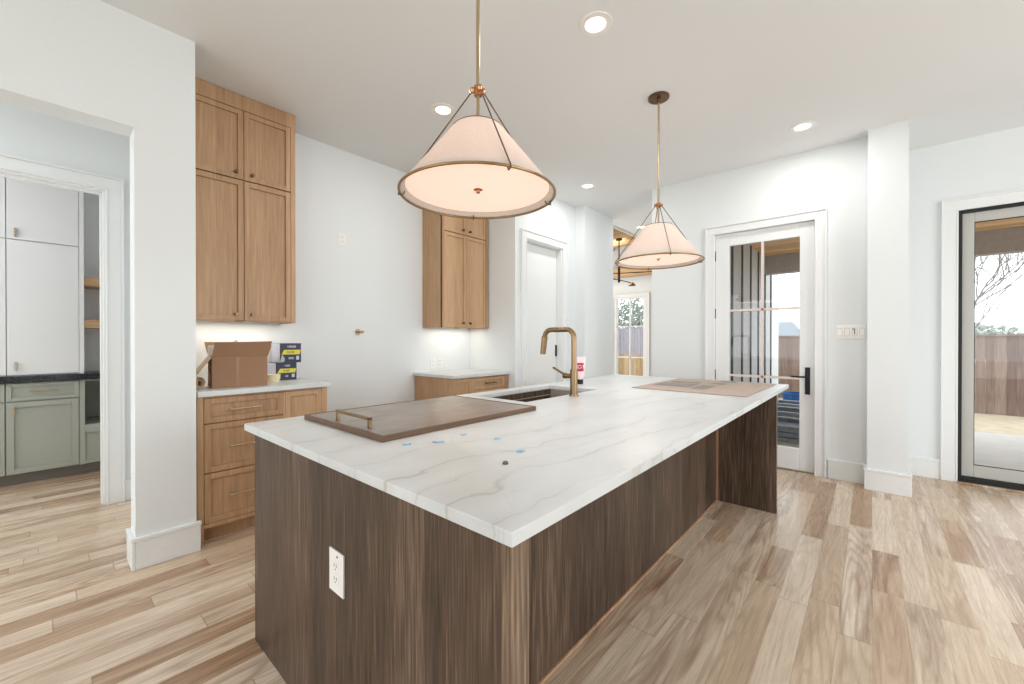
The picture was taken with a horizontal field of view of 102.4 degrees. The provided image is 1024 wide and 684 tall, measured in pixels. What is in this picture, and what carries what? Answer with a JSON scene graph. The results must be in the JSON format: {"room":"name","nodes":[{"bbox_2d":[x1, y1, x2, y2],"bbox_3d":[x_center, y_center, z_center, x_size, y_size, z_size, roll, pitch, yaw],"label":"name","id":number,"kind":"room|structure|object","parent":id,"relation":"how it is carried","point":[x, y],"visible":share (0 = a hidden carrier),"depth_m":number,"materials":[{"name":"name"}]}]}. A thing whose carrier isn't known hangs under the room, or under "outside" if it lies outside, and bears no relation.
{"room":"kitchen","nodes":[
{"label":"kitchen","id":0,"kind":"room"},
{"bbox_2d":[0,101,130,479],"bbox_3d":[-4.080,-0.272,2.251,0.130,3.085,3.230,0,0,41],"label":"wall","id":1,"kind":"structure","parent":0,"point":[24,133],"depth_m":3.09,"materials":[{"name":"paint"}]},
{"bbox_2d":[0,153,124,504],"bbox_3d":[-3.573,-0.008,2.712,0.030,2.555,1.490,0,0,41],"label":"trim","id":2,"kind":"structure","parent":1,"relation":"attached to","point":[114,187],"depth_m":3.22,"materials":[{"name":"paint"}]},
{"bbox_2d":[125,479,130,500],"bbox_3d":[-4.027,1.189,2.204,0.026,0.165,2.988,0,0,41],"label":"baseboard","id":3,"kind":"structure","parent":1,"relation":"attached to","point":[128,481],"depth_m":3.29,"materials":[{"name":"paint"}]},
{"bbox_2d":[0,0,196,536],"bbox_3d":[-3.371,-0.266,0.964,0.170,3.085,4.222,0,0,41],"label":"wall","id":4,"kind":"structure","parent":0,"point":[99,64],"depth_m":2.34,"materials":[{"name":"paint"}]},
{"bbox_2d":[126,520,201,571],"bbox_3d":[-3.365,1.186,0.977,0.214,0.180,4.248,0,0,41],"label":"baseboard","id":5,"kind":"structure","parent":4,"relation":"attached to","point":[144,551],"depth_m":2.37,"materials":[{"name":"paint"}]},
{"bbox_2d":[196,133,469,411],"bbox_3d":[-1.534,-0.279,4.104,0.150,3.085,2.910,0,0,41],"label":"wall","id":6,"kind":"structure","parent":0,"point":[372,284],"depth_m":4.00,"materials":[{"name":"paint"}]},
{"bbox_2d":[195,77,295,323],"bbox_3d":[-2.078,-0.983,3.125,0.315,1.664,0.720,0,0,41],"label":"upper cabinet","id":7,"kind":"object","parent":6,"relation":"attached to","point":[245,147],"visible":0.77,"depth_m":3.04,"materials":[{"name":"brown wood"}]},
{"bbox_2d":[338,233,345,245],"bbox_3d":[-1.610,-0.971,3.896,0.007,0.118,0.075,0,0,41],"label":"wall outlet","id":8,"kind":"object","parent":6,"relation":"attached to","point":[341,237],"visible":1,"depth_m":3.89,"materials":[{"name":"white plastic"}]},
{"bbox_2d":[355,329,363,334],"bbox_3d":[-1.470,-0.098,3.989,0.100,0.056,0.056,0,0,41],"label":"stub","id":9,"kind":"object","parent":6,"relation":"attached to","point":[357,331],"visible":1,"depth_m":4.00,"materials":[{"name":"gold metal"}]},
{"bbox_2d":[430,358,435,367],"bbox_3d":[-0.903,0.241,4.710,0.007,0.118,0.075,0,0,41],"label":"wall outlet","id":10,"kind":"object","parent":6,"relation":"attached to","point":[432,360],"visible":1,"depth_m":4.71,"materials":[{"name":"white plastic"}]},
{"bbox_2d":[437,358,442,367],"bbox_3d":[-0.838,0.241,4.786,0.007,0.118,0.075,0,0,41],"label":"wall outlet","id":11,"kind":"object","parent":6,"relation":"attached to","point":[439,360],"visible":1,"depth_m":4.78,"materials":[{"name":"white plastic"}]},
{"bbox_2d":[422,210,487,328],"bbox_3d":[-0.633,-0.989,4.743,0.365,1.664,0.702,0,0,41],"label":"upper cabinet","id":12,"kind":"object","parent":6,"relation":"attached to","point":[454,250],"visible":0.73,"depth_m":4.57,"materials":[{"name":"brown wood"}]},
{"bbox_2d":[0,468,1023,683],"bbox_3d":[0.573,1.366,3.553,12.200,0.200,13.300,0,0,41],"label":"floor","id":13,"kind":"structure","parent":0,"point":[847,582],"depth_m":2.02,"materials":[{"name":"brown wood"}]},
{"bbox_2d":[0,384,5,486],"bbox_3d":[-4.750,0.813,3.569,0.613,0.905,0.470,0,0,41],"label":"base cabinet","id":14,"kind":"object","parent":13,"relation":"on","point":[2,386],"visible":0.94,"depth_m":3.56,"materials":[{"name":"green paint"}]},
{"bbox_2d":[0,371,99,383],"bbox_3d":[-4.351,0.329,4.061,0.645,0.057,1.741,0,0,41],"label":"countertop","id":15,"kind":"structure","parent":14,"relation":"on","point":[87,375],"depth_m":3.74,"materials":[{"name":"black stone"}]},
{"bbox_2d":[0,177,6,376],"bbox_3d":[-4.750,-0.716,3.573,0.600,2.036,0.470,0,0,41],"label":"upper cabinet","id":16,"kind":"object","parent":15,"relation":"on","point":[3,336],"visible":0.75,"depth_m":3.56,"materials":[{"name":"white paint"}]},
{"bbox_2d":[6,178,78,376],"bbox_3d":[-4.452,-0.718,3.914,0.600,2.036,0.437,0,0,41],"label":"upper cabinet","id":17,"kind":"object","parent":15,"relation":"on","point":[42,221],"visible":0.94,"depth_m":3.72,"materials":[{"name":"white paint"}]},
{"bbox_2d":[79,191,99,373],"bbox_3d":[-4.041,-0.719,4.264,0.400,2.036,0.630,0,0,41],"label":"open shelf unit","id":18,"kind":"object","parent":15,"relation":"on","point":[89,247],"visible":0.26,"depth_m":4.21,"materials":[{"name":"white paint"}]},
{"bbox_2d":[5,380,79,485],"bbox_3d":[-4.450,0.812,3.913,0.613,0.905,0.444,0,0,41],"label":"base cabinet","id":19,"kind":"object","parent":13,"relation":"on","point":[43,418],"visible":0.99,"depth_m":3.73,"materials":[{"name":"green paint"}]},
{"bbox_2d":[79,379,99,473],"bbox_3d":[-4.112,0.810,4.325,0.581,0.905,0.620,0,0,41],"label":"base cabinet","id":20,"kind":"object","parent":13,"relation":"on","point":[89,390],"visible":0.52,"depth_m":3.99,"materials":[{"name":"green paint"}]},
{"bbox_2d":[196,387,326,545],"bbox_3d":[-1.909,0.803,3.043,0.679,0.930,0.804,0,0,41],"label":"base cabinet","id":21,"kind":"object","parent":13,"relation":"on","point":[225,452],"visible":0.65,"depth_m":2.69,"materials":[{"name":"brown wood"}]},
{"bbox_2d":[196,377,329,397],"bbox_3d":[-1.907,0.321,3.046,0.678,0.033,0.817,0,0,41],"label":"countertop","id":22,"kind":"structure","parent":21,"relation":"on","point":[299,383],"depth_m":2.83,"materials":[{"name":"white stone"}]},
{"bbox_2d":[196,376,204,388],"bbox_3d":[-2.099,0.263,2.721,0.300,0.079,0.053,0,0,41],"label":"paper roll","id":23,"kind":"object","parent":22,"relation":"on","point":[200,382],"visible":0.42,"depth_m":2.65,"materials":[{"name":"paper"}]},
{"bbox_2d":[196,341,271,388],"bbox_3d":[-1.936,0.150,2.865,0.439,0.310,0.344,0,0,-41],"label":"cardboard box","id":24,"kind":"object","parent":22,"relation":"on","point":[231,364],"visible":0.96,"depth_m":2.77,"materials":[{"name":"brown cardboard"}]},
{"bbox_2d":[208,346,213,355],"bbox_3d":[-2.068,0.060,2.847,0.054,0.069,0.100,0,0,-41],"label":"foam block","id":25,"kind":"object","parent":24,"relation":"in","point":[210,348],"visible":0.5,"depth_m":2.80,"materials":[{"name":"beige plastic"}]},
{"bbox_2d":[267,374,280,381],"bbox_3d":[-1.830,0.275,3.144,0.112,0.057,0.112,0,0,41],"label":"tub","id":26,"kind":"object","parent":22,"relation":"on","point":[270,377],"visible":0.84,"depth_m":3.11,"materials":[{"name":"plastic"}]},
{"bbox_2d":[268,362,296,379],"bbox_3d":[-1.867,0.234,3.343,0.172,0.138,0.157,0,0,41],"label":"product box","id":27,"kind":"object","parent":22,"relation":"on","point":[288,371],"visible":0.92,"depth_m":3.29,"materials":[{"name":"multicoloured cardboard"}]},
{"bbox_2d":[272,343,300,362],"bbox_3d":[-1.846,0.087,3.367,0.172,0.155,0.162,0,0,41],"label":"product box","id":28,"kind":"object","parent":27,"relation":"on","point":[281,352],"visible":0.99,"depth_m":3.31,"materials":[{"name":"multicoloured cardboard"}]},
{"bbox_2d":[415,374,507,399],"bbox_3d":[-0.544,0.812,4.607,0.679,0.898,0.828,0,0,41],"label":"base cabinet","id":29,"kind":"object","parent":13,"relation":"on","point":[425,387],"visible":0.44,"depth_m":4.34,"materials":[{"name":"brown wood"}]},
{"bbox_2d":[413,369,509,378],"bbox_3d":[-0.553,0.348,4.599,0.678,0.030,0.851,0,0,41],"label":"countertop","id":30,"kind":"structure","parent":29,"relation":"on","point":[458,373],"depth_m":4.44,"materials":[{"name":"white stone"}]},
{"bbox_2d":[255,389,776,683],"bbox_3d":[0.435,0.828,2.405,1.457,0.884,3.008,0,0,41],"label":"kitchen island","id":31,"kind":"object","parent":13,"relation":"on","point":[357,582],"visible":0.77,"depth_m":1.42,"materials":[{"name":"brown wood"}]},
{"bbox_2d":[333,572,337,585],"bbox_3d":[-0.541,0.727,1.262,0.034,0.032,0.002,0,0,41],"label":"receptacle","id":32,"kind":"object","parent":31,"relation":"attached to","point":[335,574],"depth_m":1.26,"materials":[{"name":"white plastic"}]},
{"bbox_2d":[333,559,337,572],"bbox_3d":[-0.541,0.687,1.262,0.034,0.032,0.002,0,0,41],"label":"receptacle","id":33,"kind":"object","parent":31,"relation":"attached to","point":[335,561],"depth_m":1.26,"materials":[{"name":"white plastic"}]},
{"bbox_2d":[329,546,344,598],"bbox_3d":[-0.538,0.707,1.265,0.090,0.130,0.006,0,0,41],"label":"outlet plate","id":34,"kind":"object","parent":31,"relation":"attached to","point":[336,553],"depth_m":1.26,"materials":[{"name":"white plastic"}]},
{"bbox_2d":[244,374,788,547],"bbox_3d":[0.558,0.369,2.606,1.560,0.030,3.485,0,0,41],"label":"island countertop","id":35,"kind":"structure","parent":31,"relation":"on","point":[579,449],"depth_m":1.36,"materials":[{"name":"white stone"}]},
{"bbox_2d":[304,395,535,441],"bbox_3d":[-0.417,0.324,2.021,0.660,0.066,0.895,0,0,41],"label":"panel","id":36,"kind":"object","parent":35,"relation":"on","point":[398,420],"visible":1,"depth_m":1.88,"materials":[{"name":"brown wood"}]},
{"bbox_2d":[491,389,579,400],"bbox_3d":[0.194,0.488,2.894,0.480,0.208,0.875,0,0,41],"label":"sink","id":37,"kind":"object","parent":35,"relation":"in","point":[553,392],"visible":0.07,"depth_m":3.27,"materials":[{"name":"metal"}]},
{"bbox_2d":[540,327,578,396],"bbox_3d":[0.315,0.127,2.778,0.304,0.454,0.064,0,0,41],"label":"kitchen faucet","id":38,"kind":"object","parent":35,"relation":"on","point":[573,375],"visible":1,"depth_m":2.69,"materials":[{"name":"gold metal"}]},
{"bbox_2d":[576,357,585,383],"bbox_3d":[0.574,0.237,3.445,0.081,0.228,0.070,0,0,41],"label":"tube","id":39,"kind":"object","parent":35,"relation":"on","point":[580,361],"visible":0.92,"depth_m":3.43,"materials":[{"name":"white plastic"}]},
{"bbox_2d":[632,378,775,396],"bbox_3d":[1.544,0.345,3.269,0.800,0.010,1.025,0,0,41],"label":"cardboard sheet","id":40,"kind":"object","parent":35,"relation":"on","point":[716,387],"visible":1,"depth_m":3.19,"materials":[{"name":"brown cardboard"}]},
{"bbox_2d":[652,382,698,386],"bbox_3d":[1.328,0.345,3.340,0.294,0.001,0.262,0,0,41],"label":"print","id":41,"kind":"object","parent":40,"relation":"on","point":[671,384],"depth_m":3.34},
{"bbox_2d":[671,381,700,382],"bbox_3d":[1.486,0.344,3.522,0.237,0.002,0.100,0,0,41],"label":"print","id":42,"kind":"object","parent":40,"relation":"on","point":[671,381],"depth_m":3.51},
{"bbox_2d":[690,385,715,389],"bbox_3d":[1.468,0.345,3.150,0.115,0.001,0.324,0,0,41],"label":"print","id":43,"kind":"object","parent":40,"relation":"on","point":[698,387],"depth_m":3.13},
{"bbox_2d":[470,199,612,388],"bbox_3d":[0.456,-0.285,5.652,2.174,3.085,0.908,0,0,-43],"label":"wall","id":44,"kind":"structure","parent":0,"point":[588,232],"depth_m":5.46,"materials":[{"name":"paint"}]},
{"bbox_2d":[527,243,556,385],"bbox_3d":[0.335,0.029,5.136,0.052,2.440,0.715,0,0,41],"label":"door","id":45,"kind":"structure","parent":44,"relation":"in","point":[541,262],"depth_m":5.14,"materials":[{"name":"paint"}]},
{"bbox_2d":[520,228,567,386],"bbox_3d":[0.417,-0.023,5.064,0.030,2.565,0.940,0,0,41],"label":"trim","id":46,"kind":"structure","parent":44,"relation":"attached to","point":[526,234],"depth_m":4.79,"materials":[{"name":"paint"}]},
{"bbox_2d":[100,0,1023,237],"bbox_3d":[0.552,-2.327,3.590,12.300,1.015,13.350,0,0,41],"label":"ceiling","id":47,"kind":"structure","parent":0,"point":[363,78],"depth_m":2.78,"materials":[{"name":"paint"}]},
{"bbox_2d":[431,103,454,116],"bbox_3d":[-0.539,-1.815,3.223,0.188,0.006,0.188,0,0,41],"label":"recessed light","id":48,"kind":"object","parent":47,"relation":"in","point":[440,109],"visible":1,"depth_m":3.21,"materials":[{"name":"white plastic"}]},
{"bbox_2d":[397,0,555,219],"bbox_3d":[-0.136,-1.195,1.652,0.646,1.233,0.646,0,0,41],"label":"pendant light","id":49,"kind":"object","parent":47,"relation":"hanging from","point":[476,170],"visible":1,"depth_m":1.56,"materials":[{"name":"white fabric"}]},
{"bbox_2d":[405,164,548,211],"bbox_3d":[-0.136,-0.615,1.655,0.568,0.006,0.568,0,0,41],"label":"diffuser","id":50,"kind":"object","parent":49,"relation":"attached to","point":[457,187],"depth_m":1.64,"materials":[{"name":"beige"}]},
{"bbox_2d":[579,183,595,188],"bbox_3d":[0.884,-1.821,4.809,0.188,0.006,0.188,0,0,41],"label":"recessed light","id":51,"kind":"object","parent":47,"relation":"in","point":[585,185],"visible":1,"depth_m":4.79,"materials":[{"name":"white plastic"}]},
{"bbox_2d":[579,11,611,36],"bbox_3d":[0.477,-1.811,2.350,0.188,0.006,0.188,0,0,41],"label":"recessed light","id":52,"kind":"object","parent":47,"relation":"in","point":[598,23],"visible":1,"depth_m":2.34,"materials":[{"name":"white plastic"}]},
{"bbox_2d":[616,238,621,259],"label":"chandelier","id":53,"kind":"object","parent":47,"relation":"hanging from","point":[618,239],"depth_m":8.10,"materials":[{"name":"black metal"}]},
{"bbox_2d":[613,228,631,239],"bbox_3d":[0.682,-2.172,9.216,4.900,0.270,0.200,0,0,41],"label":"trim","id":54,"kind":"structure","parent":47,"relation":"attached to","point":[616,233],"depth_m":7.92,"materials":[{"name":"brown wood"}]},
{"bbox_2d":[615,91,704,269],"bbox_3d":[1.088,-1.201,3.056,0.626,1.233,0.626,0,0,41],"label":"pendant light","id":55,"kind":"object","parent":47,"relation":"hanging from","point":[659,245],"visible":1,"depth_m":2.97,"materials":[{"name":"white fabric"}]},
{"bbox_2d":[619,254,699,265],"bbox_3d":[1.088,-0.620,3.058,0.568,0.006,0.568,0,0,41],"label":"diffuser","id":56,"kind":"object","parent":55,"relation":"attached to","point":[660,259],"depth_m":3.11,"materials":[{"name":"beige"}]},
{"bbox_2d":[789,121,815,132],"bbox_3d":[2.456,-1.816,3.477,0.188,0.006,0.188,0,0,41],"label":"recessed light","id":57,"kind":"object","parent":47,"relation":"in","point":[806,125],"visible":1,"depth_m":3.47,"materials":[{"name":"white plastic"}]},
{"bbox_2d":[613,245,778,398],"bbox_3d":[2.818,-0.862,10.377,6.600,4.200,0.150,0,0,41],"label":"wall","id":58,"kind":"structure","parent":0,"point":[643,283],"depth_m":10.01,"materials":[{"name":"paint"}]},
{"bbox_2d":[614,296,645,375],"bbox_3d":[2.939,0.059,10.215,0.860,2.360,0.100,0,0,41],"label":"window","id":59,"kind":"structure","parent":58,"relation":"in","point":[616,326],"depth_m":10.20,"materials":[{"name":"paint"}]},
{"bbox_2d":[613,292,649,375],"bbox_3d":[2.897,0.019,10.166,1.020,2.440,0.030,0,0,41],"label":"trim","id":60,"kind":"structure","parent":58,"relation":"attached to","point":[647,294],"depth_m":9.87,"materials":[{"name":"paint"}]},
{"bbox_2d":[613,268,651,278],"bbox_3d":[2.468,-1.707,10.421,6.010,0.210,0.200,0,0,41],"label":"trim","id":61,"kind":"structure","parent":58,"relation":"attached to","point":[622,270],"depth_m":9.98,"materials":[{"name":"brown wood"}]},
{"bbox_2d":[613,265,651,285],"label":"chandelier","id":62,"kind":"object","parent":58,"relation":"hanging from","point":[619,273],"depth_m":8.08,"materials":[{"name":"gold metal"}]},
{"bbox_2d":[772,275,776,383],"bbox_3d":[3.515,-0.847,6.597,0.580,4.200,4.630,0,0,41],"label":"wall","id":63,"kind":"structure","parent":0,"point":[774,277],"depth_m":7.92,"materials":[{"name":"paint"}]},
{"bbox_2d":[730,244,771,382],"bbox_3d":[3.471,0.005,6.119,0.106,2.900,3.815,0,0,41],"label":"curtain","id":64,"kind":"object","parent":63,"relation":"attached to","point":[745,261],"visible":0.34,"depth_m":6.11,"materials":[{"name":"grey fabric"}]},
{"bbox_2d":[764,226,1023,275],"bbox_3d":[7.095,-1.289,4.621,7.390,0.300,0.200,0,0,41],"label":"trim","id":65,"kind":"structure","parent":63,"relation":"attached to","point":[1006,240],"depth_m":5.33,"materials":[{"name":"brown wood"}]},
{"bbox_2d":[652,126,909,477],"bbox_3d":[2.562,-0.280,4.260,2.220,3.085,0.150,0,0,41],"label":"wall","id":66,"kind":"structure","parent":0,"point":[833,177],"depth_m":3.97,"materials":[{"name":"paint"}]},
{"bbox_2d":[715,221,814,472],"bbox_3d":[2.538,0.047,4.203,0.894,2.408,0.109,0,0,41],"label":"door","id":67,"kind":"structure","parent":66,"relation":"in","point":[801,458],"depth_m":4.04,"materials":[{"name":"paint"}]},
{"bbox_2d":[705,207,826,477],"bbox_3d":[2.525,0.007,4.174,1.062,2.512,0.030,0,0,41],"label":"trim","id":68,"kind":"structure","parent":66,"relation":"attached to","point":[819,215],"depth_m":3.87,"materials":[{"name":"paint"}]},
{"bbox_2d":[777,467,813,474],"bbox_3d":[2.591,1.257,4.254,0.880,0.011,0.130,0,0,41],"label":"trim","id":69,"kind":"structure","parent":66,"relation":"attached to","point":[777,467],"depth_m":4.01,"materials":[{"name":"beige metal"}]},
{"bbox_2d":[827,458,866,483],"bbox_3d":[2.408,1.173,4.289,1.964,0.180,0.026,0,0,41],"label":"baseboard","id":70,"kind":"structure","parent":66,"relation":"attached to","point":[841,470],"depth_m":3.73,"materials":[{"name":"paint"}]},
{"bbox_2d":[836,325,865,338],"bbox_3d":[3.060,-0.091,3.717,0.202,0.119,0.014,0,0,41],"label":"light switch","id":71,"kind":"object","parent":66,"relation":"attached to","point":[842,331],"visible":1,"depth_m":3.71,"materials":[{"name":"white plastic"}]},
{"bbox_2d":[748,217,1023,255],"bbox_3d":[6.085,-1.509,3.463,7.390,0.150,3.270,0,0,41],"label":"ceiling","id":72,"kind":"structure","parent":0,"point":[785,246],"depth_m":5.91,"materials":[{"name":"brown wood"}]},
{"bbox_2d":[867,119,908,474],"bbox_3d":[3.455,-0.278,3.799,0.259,3.085,0.930,0,0,41],"label":"wall pillar","id":73,"kind":"structure","parent":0,"point":[888,145],"depth_m":3.45,"materials":[{"name":"paint"}]},
{"bbox_2d":[863,463,912,497],"bbox_3d":[3.393,1.175,3.734,0.303,0.180,0.786,0,0,41],"label":"baseboard","id":74,"kind":"structure","parent":73,"relation":"attached to","point":[900,484],"depth_m":3.44,"materials":[{"name":"paint"}]},
{"bbox_2d":[777,431,1023,470],"bbox_3d":[7.429,1.414,2.734,10.390,0.210,3.920,0,0,41],"label":"patio","id":75,"kind":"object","parent":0,"point":[990,449],"depth_m":4.98,"materials":[{"name":"concrete"}]},
{"bbox_2d":[777,416,798,443],"bbox_3d":[3.735,1.192,5.671,0.660,0.210,0.790,0,0,41],"label":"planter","id":76,"kind":"object","parent":75,"relation":"on","point":[786,426],"visible":0.27,"depth_m":5.36,"materials":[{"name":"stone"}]},
{"bbox_2d":[777,406,798,417],"bbox_3d":[4.317,1.170,6.338,0.720,0.250,0.660,0,0,41],"label":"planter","id":77,"kind":"object","parent":75,"relation":"on","point":[785,411],"visible":0.13,"depth_m":6.49,"materials":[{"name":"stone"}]},
{"bbox_2d":[777,399,798,406],"bbox_3d":[4.809,1.157,6.917,0.760,0.270,0.540,0,0,41],"label":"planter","id":78,"kind":"object","parent":75,"relation":"on","point":[789,403],"visible":0.09,"depth_m":7.08,"materials":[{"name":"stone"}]},
{"bbox_2d":[778,375,1023,435],"bbox_3d":[3.287,1.515,3.774,60.000,0.300,70.000,0,0,41],"label":"ground","id":79,"kind":"structure","parent":0,"point":[988,423],"depth_m":7.24,"materials":[{"name":"soil"}]},
{"bbox_2d":[618,328,642,354],"bbox_3d":[3.547,0.371,20.807,13.992,2.050,0.020,0,0,41],"label":"wooden fence","id":80,"kind":"object","parent":79,"relation":"on","point":[623,333],"visible":0.04,"depth_m":19.06,"materials":[{"name":"grey wood"}]},
{"bbox_2d":[618,298,642,327],"bbox_3d":[8.347,-0.912,28.542,5.357,4.554,2.779,0,0,39],"label":"tree","id":81,"kind":"object","parent":79,"relation":"on","point":[637,313],"visible":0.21,"depth_m":27.93,"materials":[{"name":"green plant"}]},
{"bbox_2d":[618,354,642,375],"bbox_3d":[3.413,0.922,14.556,6.012,1.000,0.020,0,0,41],"label":"wooden fence","id":82,"kind":"object","parent":79,"relation":"on","point":[623,363],"visible":0.14,"depth_m":13.98,"materials":[{"name":"beige wood"}]},
{"bbox_2d":[779,322,799,374],"bbox_3d":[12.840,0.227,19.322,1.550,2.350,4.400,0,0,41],"label":"house","id":83,"kind":"object","parent":79,"relation":"on","point":[785,328],"visible":0.12,"depth_m":18.41,"materials":[{"name":"white"}]},
{"bbox_2d":[781,391,798,400],"bbox_3d":[5.565,1.222,8.088,0.470,0.450,0.470,0,0,41],"label":"bin","id":84,"kind":"object","parent":79,"relation":"on","point":[787,395],"visible":0.3,"depth_m":8.01,"materials":[{"name":"plastic"}]},
{"bbox_2d":[778,334,1023,416],"bbox_3d":[9.749,0.647,8.109,12.036,1.600,0.085,0,0,41],"label":"wooden fence","id":85,"kind":"object","parent":79,"relation":"on","point":[999,376],"visible":0.22,"depth_m":8.22,"materials":[{"name":"brown wood"}]},
{"bbox_2d":[975,253,1023,327],"bbox_3d":[10.810,-1.261,9.713,3.743,5.406,3.232,0,0,41],"label":"bare tree","id":86,"kind":"object","parent":79,"relation":"on","point":[1000,260],"visible":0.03,"depth_m":9.22,"materials":[{"name":"grey plant"}]},
{"bbox_2d":[975,322,1023,357],"bbox_3d":[19.503,0.298,17.486,4.923,2.223,2.592,0,0,41],"label":"tree","id":87,"kind":"object","parent":79,"relation":"on","point":[980,329],"visible":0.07,"depth_m":16.73,"materials":[{"name":"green plant"}]},
{"bbox_2d":[908,126,1023,459],"bbox_3d":[5.303,-0.273,2.704,3.964,3.085,0.150,0,0,41],"label":"wall","id":88,"kind":"structure","parent":0,"point":[989,163],"depth_m":3.82,"materials":[{"name":"paint"}]},
{"bbox_2d":[908,455,939,478],"bbox_3d":[5.255,1.179,2.641,3.955,0.180,0.026,0,0,41],"label":"baseboard","id":89,"kind":"structure","parent":88,"relation":"attached to","point":[919,466],"depth_m":3.85,"materials":[{"name":"paint"}]},
{"bbox_2d":[940,188,1023,481],"bbox_3d":[4.420,-0.011,3.357,1.282,2.555,0.030,0,0,41],"label":"trim","id":90,"kind":"structure","parent":88,"relation":"attached to","point":[950,209],"depth_m":3.73,"materials":[{"name":"paint"}]},
{"bbox_2d":[957,481,1023,492],"bbox_3d":[4.411,1.261,3.350,1.070,0.012,0.040,0,0,41],"label":"trim","id":91,"kind":"structure","parent":88,"relation":"attached to","point":[960,482],"depth_m":3.57,"materials":[{"name":"brown wood"}]},
{"bbox_2d":[958,202,1023,490],"bbox_3d":[4.461,0.043,3.407,1.065,2.447,0.120,0,0,41],"label":"door","id":92,"kind":"structure","parent":88,"relation":"in","point":[969,472],"depth_m":3.68,"materials":[{"name":"grey paint"}]},
{"bbox_3d":[-1.086,-0.864,11.036,0.150,4.200,4.290,0,0,41],"label":"wall","id":93,"kind":"structure","parent":0,"visible":0},
{"bbox_2d":[613,236,634,247],"bbox_3d":[1.323,-2.210,9.951,4.900,0.200,0.150,0,0,41],"label":"trim","id":94,"kind":"structure","parent":93,"relation":"attached to","point":[625,241],"depth_m":8.90,"materials":[{"name":"brown wood"}]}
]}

